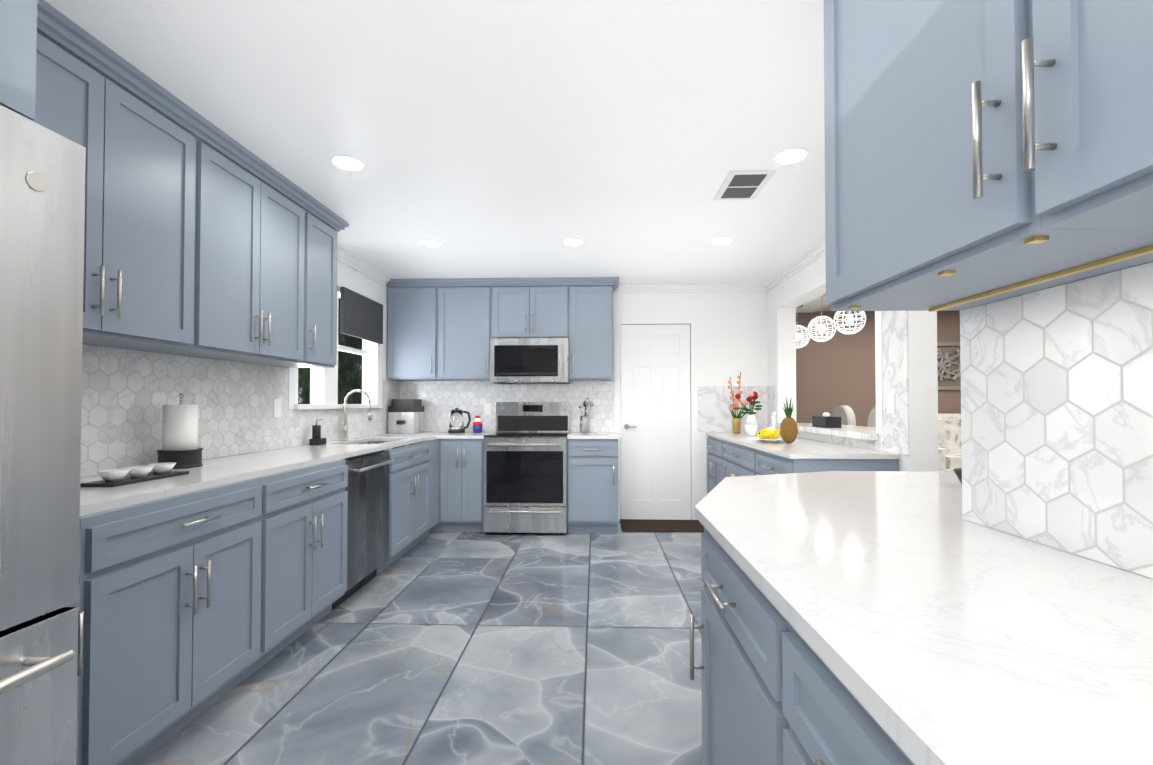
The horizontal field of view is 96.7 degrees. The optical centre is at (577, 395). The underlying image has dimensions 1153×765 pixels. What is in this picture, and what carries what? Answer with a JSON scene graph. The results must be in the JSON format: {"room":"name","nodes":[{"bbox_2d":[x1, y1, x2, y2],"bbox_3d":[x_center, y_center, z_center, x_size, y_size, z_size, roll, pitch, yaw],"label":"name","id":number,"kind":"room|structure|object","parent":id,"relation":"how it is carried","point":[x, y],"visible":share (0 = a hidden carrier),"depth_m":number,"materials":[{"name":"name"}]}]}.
{"room":"kitchen","nodes":[
{"label":"kitchen","id":0,"kind":"room"},
{"bbox_2d":[84,260,387,476],"bbox_3d":[-2.088,0.022,1.936,0.160,2.440,7.310,0,-1,2],"label":"wall","id":1,"kind":"structure","parent":0,"point":[348,274],"depth_m":4.87,"materials":[{"name":"white paint"}]},
{"bbox_2d":[0,0,36,119],"bbox_3d":[-1.629,-0.888,0.740,0.820,0.520,0.870,0,-1,2],"label":"upper cabinet","id":2,"kind":"object","parent":1,"relation":"attached to","point":[18,34],"visible":1,"depth_m":1.12,"materials":[{"name":"blue paint"}]},
{"bbox_2d":[31,32,195,347],"bbox_3d":[-1.815,-0.670,1.798,0.388,0.920,0.848,0,-1,2],"label":"upper cabinet","id":3,"kind":"object","parent":1,"relation":"attached to","point":[139,225],"visible":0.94,"depth_m":1.90,"materials":[{"name":"blue paint"}]},
{"bbox_2d":[37,0,389,285],"bbox_3d":[-1.769,-1.139,3.205,0.394,0.074,3.650,0,-1,2],"label":"crown molding","id":4,"kind":"structure","parent":3,"relation":"attached to","point":[69,36],"depth_m":2.07,"materials":[{"name":"blue paint"}]},
{"bbox_2d":[120,137,304,362],"bbox_3d":[-1.787,-0.656,2.637,0.388,0.920,0.828,0,-1,2],"label":"upper cabinet","id":5,"kind":"object","parent":1,"relation":"attached to","point":[249,268],"visible":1,"depth_m":2.53,"materials":[{"name":"blue paint"}]},
{"bbox_2d":[80,344,399,476],"bbox_3d":[-1.958,0.083,3.303,0.007,0.534,4.244,0,-1,2],"label":"backsplash","id":6,"kind":"structure","parent":1,"relation":"attached to","point":[127,394],"depth_m":2.65,"materials":[{"name":"tile"}]},
{"bbox_2d":[273,399,280,417],"bbox_3d":[-1.950,0.085,3.326,0.005,0.120,0.080,0,-1,2],"label":"outlet","id":7,"kind":"object","parent":6,"relation":"attached to","point":[276,407],"visible":1,"depth_m":3.31,"materials":[{"name":"white plastic"}]},
{"bbox_2d":[249,211,337,367],"bbox_3d":[-1.766,-0.646,3.245,0.388,0.920,0.385,0,-1,2],"label":"upper cabinet","id":8,"kind":"object","parent":1,"relation":"attached to","point":[320,296],"visible":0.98,"depth_m":3.23,"materials":[{"name":"blue paint"}]},
{"bbox_2d":[288,277,382,409],"bbox_3d":[-1.961,-0.415,4.215,0.142,1.050,1.520,0,-1,2],"label":"window","id":9,"kind":"structure","parent":1,"relation":"in","point":[323,388],"depth_m":4.10,"materials":[{"name":"white"}]},
{"bbox_2d":[340,287,382,343],"bbox_3d":[-1.891,-0.683,4.523,0.029,0.375,0.770,0,-1,2],"label":"window shade","id":10,"kind":"object","parent":9,"relation":"attached to","point":[361,316],"visible":1,"depth_m":4.43,"materials":[{"name":"grey fabric"}]},
{"bbox_2d":[138,519,703,764],"bbox_3d":[1.978,1.276,2.473,8.250,0.050,9.020,0,-1,2],"label":"floor","id":11,"kind":"structure","parent":0,"point":[466,648],"depth_m":2.34,"materials":[{"name":"tile"}]},
{"bbox_2d":[0,105,85,764],"bbox_3d":[-1.521,0.332,0.721,0.956,1.780,0.840,0,-1,2],"label":"fridge","id":12,"kind":"object","parent":11,"relation":"on","point":[42,194],"visible":1,"depth_m":1.04,"materials":[{"name":"silver metal"}]},
{"bbox_2d":[65,531,83,764],"bbox_3d":[-1.691,0.790,1.309,0.668,0.884,0.288,0,-1,2],"label":"base cabinet","id":13,"kind":"object","parent":11,"relation":"on","point":[80,644],"visible":0.08,"depth_m":1.40,"materials":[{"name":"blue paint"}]},
{"bbox_2d":[78,478,261,764],"bbox_3d":[-1.673,0.799,1.844,0.668,0.884,0.778,0,-1,2],"label":"base cabinet","id":14,"kind":"object","parent":11,"relation":"on","point":[170,597],"visible":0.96,"depth_m":1.72,"materials":[{"name":"blue paint"}]},
{"bbox_2d":[241,459,347,681],"bbox_3d":[-1.647,0.812,2.618,0.668,0.884,0.768,0,-1,2],"label":"base cabinet","id":15,"kind":"object","parent":11,"relation":"on","point":[303,517],"visible":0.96,"depth_m":2.52,"materials":[{"name":"blue paint"}]},
{"bbox_2d":[332,450,393,609],"bbox_3d":[-1.611,0.824,3.312,0.660,0.882,0.614,0,-1,2],"label":"dishwasher","id":16,"kind":"object","parent":11,"relation":"on","point":[367,488],"visible":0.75,"depth_m":3.26,"materials":[{"name":"silver metal"}]},
{"bbox_2d":[376,441,429,574],"bbox_3d":[-1.598,0.835,4.057,0.668,0.884,0.868,0,-1,2],"label":"base cabinet","id":17,"kind":"object","parent":11,"relation":"on","point":[409,497],"visible":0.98,"depth_m":3.98,"materials":[{"name":"blue paint"}]},
{"bbox_2d":[80,432,435,515],"bbox_3d":[-1.667,0.365,3.288,0.587,0.029,4.243,0,-1,2],"label":"countertop","id":18,"kind":"structure","parent":17,"relation":"on","point":[214,472],"depth_m":2.34,"materials":[{"name":"stone"}]},
{"bbox_2d":[80,462,188,486],"bbox_3d":[-1.696,0.303,1.983,0.120,0.050,0.340,0,-1,2],"label":"tray","id":19,"kind":"object","parent":18,"relation":"on","point":[117,477],"visible":1,"depth_m":1.95,"materials":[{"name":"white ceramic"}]},
{"bbox_2d":[157,393,202,468],"bbox_3d":[-1.853,0.163,2.391,0.172,0.344,0.172,0,-1,2],"label":"paper towel holder","id":20,"kind":"object","parent":18,"relation":"on","point":[181,449],"visible":0.83,"depth_m":2.34,"materials":[{"name":"white paper"}]},
{"bbox_2d":[309,419,325,444],"bbox_3d":[-1.857,0.263,3.670,0.075,0.185,0.100,0,-1,2],"label":"soap dispenser","id":21,"kind":"object","parent":18,"relation":"on","point":[316,439],"visible":1,"depth_m":3.63,"materials":[{"name":"black plastic"}]},
{"bbox_2d":[341,389,371,440],"bbox_3d":[-1.777,0.158,4.106,0.242,0.411,0.083,0,-1,2],"label":"faucet","id":22,"kind":"object","parent":18,"relation":"on","point":[344,430],"visible":1,"depth_m":4.11,"materials":[{"name":"silver metal"}]},
{"bbox_2d":[356,441,411,449],"bbox_3d":[-1.625,0.486,4.109,0.362,0.184,0.702,0,-1,2],"label":"sink basin","id":23,"kind":"object","parent":18,"relation":"in","point":[374,442],"visible":0.02,"depth_m":4.44,"materials":[{"name":"silver metal"}]},
{"bbox_2d":[388,399,423,432],"bbox_3d":[-1.739,0.211,5.178,0.264,0.340,0.360,0,-1,2],"label":"air fryer","id":24,"kind":"object","parent":18,"relation":"on","point":[405,415],"visible":1,"depth_m":5.06,"materials":[{"name":"silver metal"}]},
{"bbox_2d":[448,408,470,432],"bbox_3d":[-1.197,0.254,5.199,0.231,0.255,0.170,0,-1,2],"label":"kettle","id":25,"kind":"object","parent":18,"relation":"on","point":[456,424],"visible":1,"depth_m":5.15,"materials":[{"name":"black glass"}]},
{"bbox_2d":[419,439,438,541],"bbox_3d":[-1.607,0.845,4.639,0.610,0.884,0.290,0,-1,2],"label":"base cabinet","id":26,"kind":"object","parent":11,"relation":"on","point":[434,450],"visible":0.25,"depth_m":4.63,"materials":[{"name":"blue paint"}]},
{"bbox_2d":[436,432,492,438],"bbox_3d":[-1.079,0.395,5.069,0.441,0.029,0.643,0,-1,2],"label":"countertop","id":27,"kind":"structure","parent":26,"relation":"on","point":[439,435],"depth_m":4.76,"materials":[{"name":"stone"}]},
{"bbox_2d":[473,414,482,432],"bbox_3d":[-1.017,0.285,5.213,0.100,0.192,0.100,0,-1,2],"label":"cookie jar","id":28,"kind":"object","parent":27,"relation":"on","point":[477,426],"visible":1,"depth_m":5.18,"materials":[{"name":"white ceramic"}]},
{"bbox_2d":[430,439,441,531],"bbox_3d":[-1.531,0.853,5.092,0.512,0.884,0.610,0,-1,2],"label":"base cabinet","id":29,"kind":"object","parent":11,"relation":"on","point":[437,527],"visible":0.07,"depth_m":4.78,"materials":[{"name":"blue paint"}]},
{"bbox_2d":[440,439,483,531],"bbox_3d":[-1.067,0.852,5.047,0.410,0.884,0.668,0,-1,2],"label":"base cabinet","id":30,"kind":"object","parent":11,"relation":"on","point":[461,485],"visible":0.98,"depth_m":4.76,"materials":[{"name":"blue paint"}]},
{"bbox_2d":[484,402,569,533],"bbox_3d":[-0.474,0.680,4.990,0.766,1.225,0.731,0,-1,2],"label":"range","id":31,"kind":"object","parent":11,"relation":"on","point":[525,467],"visible":1,"depth_m":4.69,"materials":[{"name":"silver metal"}]},
{"bbox_2d":[567,439,617,532],"bbox_3d":[0.149,0.851,5.006,0.468,0.884,0.668,0,-1,2],"label":"base cabinet","id":32,"kind":"object","parent":11,"relation":"on","point":[592,485],"visible":0.98,"depth_m":4.72,"materials":[{"name":"blue paint"}]},
{"bbox_2d":[567,432,620,438],"bbox_3d":[0.164,0.394,5.030,0.498,0.029,0.637,0,-1,2],"label":"countertop","id":33,"kind":"structure","parent":32,"relation":"on","point":[593,435],"depth_m":4.75,"materials":[{"name":"stone"}]},
{"bbox_2d":[578,398,593,432],"bbox_3d":[0.086,0.205,5.204,0.154,0.353,0.134,0,-1,2],"label":"utensil holder","id":34,"kind":"object","parent":33,"relation":"on","point":[585,424],"visible":1,"depth_m":5.15,"materials":[{"name":"silver metal"}]},
{"bbox_2d":[620,519,703,531],"bbox_3d":[0.839,1.288,5.058,0.820,0.012,0.470,0,-1,2],"label":"doormat","id":35,"kind":"object","parent":11,"relation":"on","point":[639,525],"visible":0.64,"depth_m":5.04,"materials":[{"name":"brown fabric"}]},
{"bbox_2d":[707,436,724,493],"bbox_3d":[1.618,0.850,4.960,0.668,0.884,0.660,0,-1,2],"label":"base cabinet","id":36,"kind":"object","parent":11,"relation":"on","point":[715,458],"visible":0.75,"depth_m":4.95,"materials":[{"name":"blue paint"}]},
{"bbox_2d":[723,440,757,478],"bbox_3d":[1.591,0.837,4.155,0.668,0.884,0.950,0,-1,2],"label":"base cabinet","id":37,"kind":"object","parent":11,"relation":"on","point":[739,460],"visible":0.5,"depth_m":4.13,"materials":[{"name":"blue paint"}]},
{"bbox_2d":[706,432,899,458],"bbox_3d":[1.608,0.379,4.155,0.637,0.029,2.290,0,-1,2],"label":"countertop","id":38,"kind":"structure","parent":37,"relation":"on","point":[801,448],"depth_m":3.38,"materials":[{"name":"stone"}]},
{"bbox_2d":[728,372,747,432],"bbox_3d":[1.596,0.075,5.107,0.213,0.609,0.135,0,-1,2],"label":"flower vase","id":39,"kind":"object","parent":38,"relation":"on","point":[736,422],"visible":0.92,"depth_m":5.08,"materials":[{"name":"gold"}]},
{"bbox_2d":[733,391,762,435],"bbox_3d":[1.569,0.170,4.709,0.277,0.407,0.209,0,-1,2],"label":"flower vase","id":40,"kind":"object","parent":38,"relation":"on","point":[751,425],"visible":1,"depth_m":4.68,"materials":[{"name":"white ceramic"}]},
{"bbox_2d":[747,428,782,441],"bbox_3d":[1.493,0.312,3.997,0.330,0.099,0.330,0,-1,2],"label":"fruit plate","id":41,"kind":"object","parent":38,"relation":"on","point":[765,435],"visible":0.98,"depth_m":3.98,"materials":[{"name":"yellow food"}]},
{"bbox_2d":[766,412,775,429],"bbox_3d":[1.624,0.253,4.297,0.096,0.229,0.168,0,-1,2],"label":"swan","id":42,"kind":"object","parent":38,"relation":"on","point":[773,414],"visible":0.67,"depth_m":4.23,"materials":[{"name":"white ceramic"}]},
{"bbox_2d":[780,399,797,443],"bbox_3d":[1.556,0.188,3.775,0.124,0.340,0.128,0,-1,2],"label":"pineapple","id":43,"kind":"object","parent":38,"relation":"on","point":[788,430],"visible":1,"depth_m":3.74,"materials":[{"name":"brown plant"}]},
{"bbox_2d":[690,531,791,764],"bbox_3d":[0.637,0.786,1.106,0.689,0.884,0.610,0,-1,2],"label":"base cabinet","id":44,"kind":"object","parent":11,"relation":"on","point":[745,624],"visible":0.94,"depth_m":1.07,"materials":[{"name":"blue paint"}]},
{"bbox_2d":[756,450,898,474],"bbox_3d":[1.564,0.824,3.348,0.668,0.884,0.664,0,-1,2],"label":"base cabinet","id":45,"kind":"object","parent":11,"relation":"on","point":[767,463],"visible":0.25,"depth_m":3.03,"materials":[{"name":"blue paint"}]},
{"bbox_2d":[831,405,855,425],"bbox_3d":[2.623,0.705,5.433,0.461,1.190,0.400,0,-1,2],"label":"bar chair","id":46,"kind":"object","parent":11,"relation":"on","point":[845,413],"visible":0.23,"depth_m":5.32,"materials":[{"name":"grey fabric"}]},
{"bbox_2d":[782,625,914,764],"bbox_3d":[0.617,0.776,0.495,0.689,0.884,0.610,0,-1,2],"label":"base cabinet","id":47,"kind":"object","parent":11,"relation":"on","point":[831,720],"visible":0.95,"depth_m":0.67,"materials":[{"name":"blue paint"}]},
{"bbox_2d":[868,406,875,426],"bbox_3d":[2.598,0.693,4.674,0.461,1.190,0.400,0,-1,2],"label":"bar chair","id":48,"kind":"object","parent":11,"relation":"on","point":[872,419],"visible":0.02,"depth_m":4.78,"materials":[{"name":"grey fabric"}]},
{"bbox_2d":[938,414,961,471],"bbox_3d":[4.996,0.773,6.233,2.050,1.080,0.900,0,-1,2],"label":"sofa","id":49,"kind":"object","parent":11,"relation":"on","point":[950,454],"visible":0.08,"depth_m":6.28,"materials":[{"name":"fabric"}]},
{"bbox_3d":[1.158,0.797,1.759,1.570,0.884,0.909,0,-1,2],"label":"base cabinet","id":50,"kind":"object","parent":11,"relation":"on","visible":0},
{"bbox_2d":[839,471,961,506],"bbox_3d":[1.488,0.340,1.767,0.960,0.029,0.936,0,-1,2],"label":"countertop","id":51,"kind":"structure","parent":50,"relation":"on","point":[944,487],"depth_m":1.92,"materials":[{"name":"stone"}]},
{"bbox_2d":[953,468,961,483],"bbox_3d":[1.421,0.298,1.838,0.120,0.055,0.120,0,-1,2],"label":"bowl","id":52,"kind":"object","parent":51,"relation":"on","point":[958,472],"visible":0.21,"depth_m":1.84,"materials":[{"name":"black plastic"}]},
{"bbox_2d":[695,471,1152,764],"bbox_3d":[0.627,0.315,0.273,0.660,0.029,3.980,0,-1,2],"label":"countertop","id":53,"kind":"structure","parent":50,"relation":"on","point":[927,622],"depth_m":0.71,"materials":[{"name":"stone"}]},
{"bbox_2d":[44,0,830,310],"bbox_3d":[1.978,-1.213,2.515,8.250,0.050,9.020,0,-1,2],"label":"ceiling","id":54,"kind":"structure","parent":0,"point":[621,139],"depth_m":2.20,"materials":[{"name":"white paint"}]},
{"bbox_2d":[329,155,365,170],"bbox_3d":[-1.176,-1.183,2.621,0.169,0.005,0.169,0,-1,-4],"label":"recessed light","id":55,"kind":"object","parent":54,"relation":"in","point":[344,162],"depth_m":2.61,"materials":[{"name":"white plastic"}]},
{"bbox_2d":[419,240,441,246],"bbox_3d":[-1.131,-1.162,3.940,0.169,0.005,0.169,0,-1,-4],"label":"recessed light","id":56,"kind":"object","parent":54,"relation":"in","point":[427,243],"depth_m":3.92,"materials":[{"name":"white"}]},
{"bbox_2d":[562,239,584,245],"bbox_3d":[-0.032,-1.162,3.903,0.169,0.005,0.169,0,-1,-7],"label":"recessed light","id":57,"kind":"object","parent":54,"relation":"in","point":[570,242],"depth_m":3.89,"materials":[{"name":"white"}]},
{"bbox_2d":[710,237,733,243],"bbox_3d":[1.087,-1.163,3.865,0.169,0.005,0.169,0,-1,-4],"label":"recessed light","id":58,"kind":"object","parent":54,"relation":"in","point":[720,240],"depth_m":3.85,"materials":[{"name":"white"}]},
{"bbox_2d":[713,170,775,199],"bbox_3d":[0.931,-1.177,2.890,0.240,0.010,0.380,0,-1,2],"label":"ceiling vent","id":59,"kind":"object","parent":54,"relation":"in","point":[743,184],"visible":0.93,"depth_m":2.85,"materials":[{"name":"white metal"}]},
{"bbox_2d":[772,147,808,164],"bbox_3d":[1.059,-1.185,2.545,0.169,0.005,0.169,0,-1,-4],"label":"recessed light","id":60,"kind":"object","parent":54,"relation":"in","point":[782,157],"depth_m":2.54,"materials":[{"name":"white"}]},
{"bbox_2d":[612,286,767,519],"bbox_3d":[0.121,0.080,5.438,4.020,2.440,0.160,0,-1,2],"label":"wall","id":61,"kind":"structure","parent":0,"point":[732,335],"depth_m":5.32,"materials":[{"name":"white paint"}]},
{"bbox_2d":[387,287,444,380],"bbox_3d":[-1.640,-0.613,5.231,0.505,0.920,0.388,0,-1,2],"label":"upper cabinet","id":62,"kind":"object","parent":61,"relation":"attached to","point":[412,322],"visible":0.98,"depth_m":5.08,"materials":[{"name":"blue paint"}]},
{"bbox_2d":[437,286,490,380],"bbox_3d":[-1.120,-0.614,5.213,0.533,0.920,0.388,0,-1,2],"label":"upper cabinet","id":63,"kind":"object","parent":61,"relation":"attached to","point":[464,334],"visible":0.94,"depth_m":5.07,"materials":[{"name":"blue paint"}]},
{"bbox_2d":[386,277,762,292],"bbox_3d":[-0.006,-1.107,5.185,3.776,0.074,0.394,0,-1,2],"label":"crown molding","id":64,"kind":"structure","parent":63,"relation":"attached to","point":[553,281],"depth_m":5.06,"materials":[{"name":"blue paint"}]},
{"bbox_2d":[400,381,613,431],"bbox_3d":[-0.752,0.117,5.382,2.261,0.534,0.007,0,-1,2],"label":"backsplash","id":65,"kind":"structure","parent":61,"relation":"attached to","point":[441,400],"depth_m":5.38,"materials":[{"name":"tile"}]},
{"bbox_2d":[484,404,490,414],"bbox_3d":[-0.946,0.149,5.381,0.070,0.120,0.005,0,-1,2],"label":"outlet","id":66,"kind":"object","parent":65,"relation":"attached to","point":[487,409],"visible":1,"depth_m":5.38,"materials":[{"name":"white plastic"}]},
{"bbox_2d":[491,286,568,337],"bbox_3d":[-0.468,-0.814,5.194,0.768,0.520,0.388,0,-1,2],"label":"upper cabinet","id":67,"kind":"object","parent":61,"relation":"attached to","point":[529,311],"visible":1,"depth_m":5.04,"materials":[{"name":"blue paint"}]},
{"bbox_2d":[490,338,569,383],"bbox_3d":[-0.468,-0.334,5.153,0.766,0.437,0.438,0,-1,2],"label":"microwave","id":68,"kind":"object","parent":67,"relation":"attached to","point":[529,360],"visible":1,"depth_m":4.98,"materials":[{"name":"silver metal"}]},
{"bbox_2d":[569,285,612,380],"bbox_3d":[0.134,-0.614,5.171,0.432,0.920,0.388,0,-1,2],"label":"upper cabinet","id":69,"kind":"object","parent":61,"relation":"attached to","point":[590,333],"visible":1,"depth_m":5.02,"materials":[{"name":"blue paint"}]},
{"bbox_2d":[621,324,690,519],"bbox_3d":[0.813,0.278,5.337,0.722,2.030,0.088,0,-1,2],"label":"door","id":70,"kind":"structure","parent":61,"relation":"in","point":[655,429],"depth_m":5.34,"materials":[{"name":"white wood"}]},
{"bbox_2d":[614,317,697,519],"bbox_3d":[0.813,0.246,5.322,0.860,2.105,0.017,0,-1,2],"label":"door frame","id":71,"kind":"structure","parent":61,"relation":"attached to","point":[692,321],"depth_m":5.32,"materials":[{"name":"white wood"}]},
{"bbox_2d":[796,295,829,312],"bbox_3d":[2.451,-1.076,5.098,0.659,0.140,2.100,0,-1,2],"label":"ceiling soffit","id":72,"kind":"structure","parent":0,"point":[813,305],"depth_m":5.73,"materials":[{"name":"white paint"}]},
{"bbox_2d":[796,304,809,348],"bbox_3d":[2.408,-0.753,5.615,0.246,0.487,0.252,0,-1,2],"label":"pendant light","id":73,"kind":"object","parent":72,"relation":"hanging from","point":[798,335],"visible":0.54,"depth_m":5.58,"materials":[{"name":"silver metal"}]},
{"bbox_2d":[808,293,835,341],"bbox_3d":[2.388,-0.762,5.015,0.246,0.487,0.252,0,-1,2],"label":"pendant light","id":74,"kind":"object","parent":72,"relation":"hanging from","point":[821,328],"visible":0.98,"depth_m":5.00,"materials":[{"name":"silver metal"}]},
{"bbox_2d":[834,311,865,333],"bbox_3d":[2.369,-0.772,4.465,0.246,0.487,0.252,0,-1,2],"label":"pendant light","id":75,"kind":"object","parent":72,"relation":"hanging from","point":[849,319],"visible":0.71,"depth_m":4.44,"materials":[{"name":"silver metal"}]},
{"bbox_2d":[767,255,938,471],"bbox_3d":[1.980,0.045,3.289,0.160,2.440,4.010,0,-1,2],"label":"wall","id":76,"kind":"structure","parent":0,"point":[923,455],"depth_m":2.92,"materials":[{"name":"white paint"}]},
{"bbox_2d":[763,240,825,291],"bbox_3d":[1.897,-1.124,4.127,0.060,0.074,2.380,0,-1,2],"label":"crown molding","id":77,"kind":"structure","parent":76,"relation":"attached to","point":[814,254],"depth_m":4.44,"materials":[{"name":"white wood"}]},
{"bbox_2d":[698,311,908,454],"bbox_3d":[1.566,-0.079,4.121,0.721,0.885,2.378,0,-1,2],"label":"backsplash","id":78,"kind":"structure","parent":76,"relation":"attached to","point":[714,412],"depth_m":3.16,"materials":[{"name":"stone"}]},
{"bbox_2d":[887,393,894,413],"bbox_3d":[1.881,0.051,3.077,0.005,0.120,0.080,0,-1,2],"label":"light switch","id":79,"kind":"object","parent":78,"relation":"attached to","point":[890,403],"visible":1,"depth_m":3.07,"materials":[{"name":"white plastic"}]},
{"bbox_2d":[775,274,882,433],"bbox_3d":[1.919,-0.337,4.108,0.014,1.190,1.870,0,-1,2],"label":"trim","id":80,"kind":"structure","parent":76,"relation":"attached to","point":[807,288],"depth_m":3.94,"materials":[{"name":"white wood"}]},
{"bbox_2d":[775,423,949,439],"bbox_3d":[2.117,0.278,4.091,0.500,0.040,1.726,0,-1,2],"label":"sill","id":81,"kind":"structure","parent":76,"relation":"attached to","point":[861,432],"depth_m":3.73,"materials":[{"name":"stone"}]},
{"bbox_2d":[812,412,840,427],"bbox_3d":[1.998,0.198,4.117,0.120,0.119,0.250,0,-1,2],"label":"tissue box","id":82,"kind":"object","parent":81,"relation":"on","point":[825,420],"visible":0.98,"depth_m":4.01,"materials":[{"name":"black plastic"}]},
{"bbox_2d":[796,310,960,426],"bbox_3d":[4.216,0.103,6.850,4.070,2.440,0.160,0,-1,2],"label":"wall","id":83,"kind":"structure","parent":0,"point":[836,369],"depth_m":6.80,"materials":[{"name":"brown paint"}]},
{"bbox_2d":[937,342,960,380],"bbox_3d":[5.137,-0.424,6.724,1.400,0.550,0.034,0,-1,2],"label":"art","id":84,"kind":"object","parent":83,"relation":"attached to","point":[941,365],"depth_m":6.72,"materials":[{"name":"silver metal"}]},
{"bbox_2d":[938,386,960,389],"bbox_3d":[5.137,-0.094,6.720,1.400,0.050,0.020,0,-1,2],"label":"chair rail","id":85,"kind":"object","parent":83,"relation":"attached to","point":[939,387],"depth_m":6.72,"materials":[{"name":"white wood"}]},
{"bbox_3d":[1.439,-0.014,-0.269,1.000,2.440,3.140,0,-1,2],"label":"wall","id":86,"kind":"structure","parent":0,"visible":0},
{"bbox_2d":[824,0,1152,310],"bbox_3d":[0.784,-0.683,1.021,0.388,0.920,0.626,0,-1,2],"label":"upper cabinet","id":87,"kind":"object","parent":86,"relation":"attached to","point":[927,179],"visible":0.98,"depth_m":0.94,"materials":[{"name":"blue paint"}]},
{"bbox_2d":[849,236,1152,311],"bbox_3d":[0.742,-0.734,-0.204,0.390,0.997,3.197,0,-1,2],"label":"under-cabinet light","id":88,"kind":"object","parent":87,"relation":"attached to","point":[1036,239],"depth_m":0.92,"materials":[{"name":"gold metal"}]},
{"bbox_2d":[960,262,1152,578],"bbox_3d":[0.935,0.024,-0.252,0.007,0.534,3.138,0,-1,2],"label":"backsplash","id":89,"kind":"structure","parent":86,"relation":"attached to","point":[1057,416],"depth_m":1.02,"materials":[{"name":"tile"}]},
{"bbox_2d":[1021,0,1152,228],"bbox_3d":[0.763,-0.694,0.395,0.388,0.920,0.626,0,-1,2],"label":"upper cabinet","id":90,"kind":"object","parent":86,"relation":"attached to","point":[1087,99],"visible":1,"depth_m":0.63,"materials":[{"name":"blue paint"}]},
{"label":"outside","id":91,"kind":"structure","parent":0,"visible":0},
{"bbox_2d":[298,297,361,403],"bbox_3d":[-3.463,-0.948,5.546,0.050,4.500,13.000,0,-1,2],"label":"trees","id":92,"kind":"object","parent":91,"point":[349,372],"depth_m":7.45,"materials":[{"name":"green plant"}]}
]}

